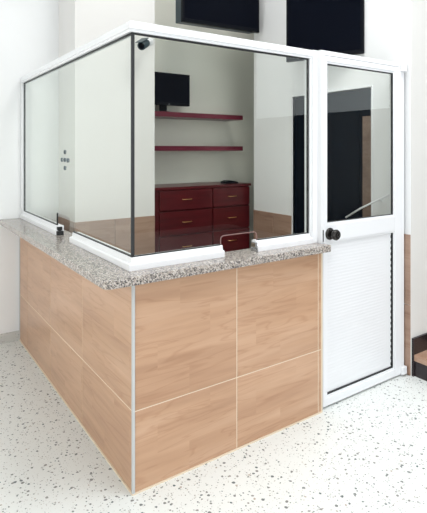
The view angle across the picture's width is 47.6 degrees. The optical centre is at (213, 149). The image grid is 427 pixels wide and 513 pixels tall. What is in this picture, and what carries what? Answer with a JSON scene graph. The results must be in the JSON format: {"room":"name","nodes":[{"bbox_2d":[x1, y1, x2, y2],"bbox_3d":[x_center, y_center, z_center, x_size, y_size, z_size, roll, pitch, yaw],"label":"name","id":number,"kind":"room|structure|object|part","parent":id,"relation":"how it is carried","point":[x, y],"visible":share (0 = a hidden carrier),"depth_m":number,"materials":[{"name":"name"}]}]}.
{"room":"reception lobby","nodes":[
{"label":"reception lobby","id":0,"kind":"room"},
{"bbox_2d":[58,0,154,254],"bbox_3d":[-0.905,-0.575,4.100,0.696,4.200,0.426,0,0,-34],"label":"column","id":1,"kind":"structure","parent":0,"point":[95,89],"depth_m":3.91,"materials":[{"name":"paint"}]},
{"bbox_2d":[135,38,152,49],"bbox_3d":[-0.551,-0.873,3.969,0.081,0.149,0.307,0,0,12],"label":"security camera","id":2,"kind":"object","parent":1,"relation":"attached to","point":[143,43],"visible":1,"depth_m":3.88,"materials":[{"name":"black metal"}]},
{"bbox_2d":[0,0,253,333],"bbox_3d":[-0.786,-0.575,4.534,8.000,4.200,0.166,0,0,-34],"label":"wall","id":3,"kind":"structure","parent":0,"point":[29,29],"depth_m":4.07,"materials":[{"name":"white paint"}]},
{"bbox_2d":[0,330,18,343],"bbox_3d":[-2.795,1.488,3.044,3.000,0.073,0.018,0,0,-34],"label":"baseboard","id":4,"kind":"structure","parent":3,"relation":"attached to","point":[10,336],"depth_m":3.84,"materials":[{"name":"grey stone"}]},
{"bbox_2d":[155,111,242,120],"bbox_3d":[-0.221,-0.323,4.657,1.059,0.045,0.278,0,0,-34],"label":"wall shelf","id":5,"kind":"object","parent":3,"relation":"attached to","point":[158,114],"visible":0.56,"depth_m":4.60,"materials":[{"name":"red wood"}]},
{"bbox_2d":[155,72,189,111],"bbox_3d":[-0.455,-0.528,4.497,0.484,0.366,0.170,0,0,-34],"label":"computer monitor","id":6,"kind":"object","parent":5,"relation":"on","point":[171,89],"visible":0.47,"depth_m":4.48,"materials":[{"name":"black plastic"}]},
{"bbox_2d":[155,146,242,150],"bbox_3d":[-0.221,-0.015,4.657,1.059,0.045,0.278,0,0,-34],"label":"wall shelf","id":7,"kind":"object","parent":3,"relation":"attached to","point":[157,148],"visible":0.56,"depth_m":4.55,"materials":[{"name":"red wood"}]},
{"bbox_2d":[176,0,258,33],"bbox_3d":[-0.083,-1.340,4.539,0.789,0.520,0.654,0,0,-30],"label":"television","id":8,"kind":"object","parent":3,"relation":"attached to","point":[241,16],"visible":1,"depth_m":4.26,"materials":[{"name":"black plastic"}]},
{"bbox_2d":[0,340,426,512],"bbox_3d":[1.515,1.575,1.180,8.000,0.100,8.300,0,0,-34],"label":"floor","id":9,"kind":"structure","parent":0,"point":[366,451],"depth_m":2.35,"materials":[{"name":"white stone"}]},
{"bbox_2d":[19,237,322,495],"bbox_3d":[-0.462,1.056,3.350,1.206,0.938,2.127,0,0,-34],"label":"counter base","id":10,"kind":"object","parent":9,"relation":"on","point":[168,379],"depth_m":2.46,"materials":[{"name":"brown wood"}]},
{"bbox_3d":[-1.551,1.056,3.887,0.014,0.937,0.009,0,0,-34],"label":"edge trim","id":11,"kind":"part","parent":10,"relation":"part of","materials":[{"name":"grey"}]},
{"bbox_3d":[-0.355,1.056,2.143,0.012,0.937,0.012,0,0,-34],"label":"edge trim","id":12,"kind":"part","parent":10,"relation":"part of","materials":[{"name":"grey metal"}]},
{"bbox_2d":[0,218,330,289],"bbox_3d":[-0.502,0.567,3.301,1.372,0.040,2.184,0,0,-34],"label":"countertop","id":13,"kind":"structure","parent":10,"relation":"on","point":[101,272],"depth_m":2.44,"materials":[{"name":"stone"}]},
{"bbox_2d":[20,20,317,271],"bbox_3d":[-0.472,-0.020,3.375,1.203,1.134,2.088,0,0,-34],"label":"window frame","id":14,"kind":"structure","parent":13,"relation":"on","point":[128,261],"depth_m":2.67,"materials":[{"name":"white metal"}]},
{"bbox_3d":[-1.526,-0.024,3.898,0.044,1.027,0.034,0,0,-34],"label":"wall post","id":15,"kind":"part","parent":14,"relation":"part of","materials":[{"name":"white metal"}]},
{"bbox_3d":[-1.264,0.518,3.517,0.056,0.056,0.958,0,0,-34],"label":"sill","id":16,"kind":"part","parent":14,"relation":"part of","materials":[{"name":"white metal"}]},
{"bbox_3d":[-0.399,0.518,2.673,0.528,0.056,0.844,0,0,-34],"label":"sill","id":17,"kind":"part","parent":14,"relation":"part of","materials":[{"name":"white metal"}]},
{"bbox_3d":[-0.488,-0.562,3.366,1.161,0.050,2.084,0,0,-34],"label":"rail","id":18,"kind":"part","parent":14,"relation":"part of","materials":[{"name":"white metal"}]},
{"bbox_3d":[0.395,0.518,2.740,0.413,0.056,0.056,0,0,-34],"label":"sill","id":19,"kind":"part","parent":14,"relation":"part of","materials":[{"name":"white metal"}]},
{"bbox_3d":[0.575,-0.020,2.869,0.050,1.134,0.070,0,0,-34],"label":"post","id":20,"kind":"part","parent":14,"relation":"part of","materials":[{"name":"white metal"}]},
{"bbox_3d":[0.602,1.056,2.856,0.010,0.937,0.103,0,0,-34],"label":"edge trim","id":21,"kind":"part","parent":10,"relation":"part of","materials":[{"name":"metal"}]},
{"bbox_2d":[155,181,250,252],"bbox_3d":[-0.176,0.925,4.593,1.057,1.200,0.418,0,0,-34],"label":"dresser","id":22,"kind":"object","parent":9,"relation":"on","point":[187,215],"visible":0.51,"depth_m":4.43,"materials":[{"name":"red wood"}]},
{"bbox_3d":[-0.244,0.861,4.334,0.544,0.204,0.020,0,0,-34],"label":"drawer","id":23,"kind":"part","parent":22,"relation":"part of","materials":[{"name":"red wood"}]},
{"bbox_3d":[-0.244,0.643,4.334,0.544,0.204,0.020,0,0,-34],"label":"drawer","id":24,"kind":"part","parent":22,"relation":"part of","materials":[{"name":"red wood"}]},
{"bbox_3d":[-0.244,0.441,4.334,0.544,0.172,0.020,0,0,-34],"label":"drawer","id":25,"kind":"part","parent":22,"relation":"part of","materials":[{"name":"red wood"}]},
{"bbox_2d":[220,180,237,183],"bbox_3d":[0.154,0.309,4.715,0.153,0.031,0.090,0,0,-34],"label":"desk phone","id":26,"kind":"object","parent":22,"relation":"on","point":[223,181],"visible":1,"depth_m":4.67,"materials":[{"name":"black plastic"}]},
{"bbox_3d":[0.170,0.861,4.618,0.428,0.204,0.020,0,0,-34],"label":"drawer","id":27,"kind":"part","parent":22,"relation":"part of","materials":[{"name":"red wood"}]},
{"bbox_3d":[0.170,0.643,4.618,0.428,0.204,0.020,0,0,-34],"label":"drawer","id":28,"kind":"part","parent":22,"relation":"part of","materials":[{"name":"red wood"}]},
{"bbox_3d":[0.170,0.441,4.618,0.428,0.172,0.020,0,0,-34],"label":"drawer","id":29,"kind":"part","parent":22,"relation":"part of","materials":[{"name":"red wood"}]},
{"bbox_2d":[318,50,406,407],"bbox_3d":[0.959,0.469,3.067,0.806,2.112,0.152,0,0,-34],"label":"door","id":30,"kind":"structure","parent":9,"relation":"on","point":[363,270],"depth_m":3.07,"materials":[{"name":"white metal"}]},
{"bbox_3d":[0.710,0.497,2.840,0.064,0.064,0.056,0,0,-34],"label":"knob","id":31,"kind":"part","parent":30,"relation":"part of","materials":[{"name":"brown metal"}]},
{"bbox_3d":[0.928,1.002,3.061,0.656,0.925,0.007,0,0,-34],"label":"ribbed panel","id":32,"kind":"part","parent":30,"relation":"part of","materials":[{"name":"white plastic"}]},
{"bbox_2d":[412,333,426,380],"bbox_3d":[2.038,1.252,3.037,0.896,0.545,1.171,0,0,-34],"label":"stair","id":33,"kind":"structure","parent":9,"relation":"on","point":[419,343],"depth_m":3.26,"materials":[{"name":"black stone"}]},
{"bbox_2d":[253,0,410,375],"bbox_3d":[0.906,-0.575,3.988,0.128,4.200,1.671,0,0,-34],"label":"wall","id":34,"kind":"structure","parent":0,"point":[387,23],"depth_m":3.87,"materials":[{"name":"white paint"}]},
{"bbox_2d":[286,0,363,62],"bbox_3d":[0.883,-0.995,3.800,0.635,0.560,0.124,0,0,36],"label":"television","id":35,"kind":"object","parent":34,"relation":"attached to","point":[337,26],"visible":0.93,"depth_m":3.73,"materials":[{"name":"black plastic"}]},
{"bbox_2d":[292,85,372,233],"bbox_3d":[0.972,0.526,3.902,0.136,1.997,0.841,0,0,-34],"label":"door","id":36,"kind":"structure","parent":34,"relation":"in","point":[349,113],"depth_m":3.75,"materials":[{"name":"black metal"}]},
{"bbox_3d":[0.836,0.120,4.013,0.007,0.850,0.280,0,0,-34],"label":"panel","id":37,"kind":"part","parent":36,"relation":"part of","materials":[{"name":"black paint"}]},
{"bbox_3d":[1.020,0.120,3.744,0.007,0.850,0.262,0,0,-34],"label":"panel","id":38,"kind":"part","parent":36,"relation":"part of","materials":[{"name":"black paint"}]},
{"bbox_2d":[345,194,389,217],"bbox_3d":[1.125,0.411,3.529,0.048,0.215,0.392,0,0,-34],"label":"handrail","id":39,"kind":"object","parent":34,"relation":"attached to","point":[387,195],"visible":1,"depth_m":3.50,"materials":[{"name":"white metal"}]},
{"bbox_2d":[411,0,426,375],"bbox_3d":[2.523,-0.575,4.159,2.968,4.200,0.128,0,0,-34],"label":"wall","id":40,"kind":"structure","parent":0,"point":[418,7],"depth_m":3.31,"materials":[{"name":"beige paint"}]}
]}

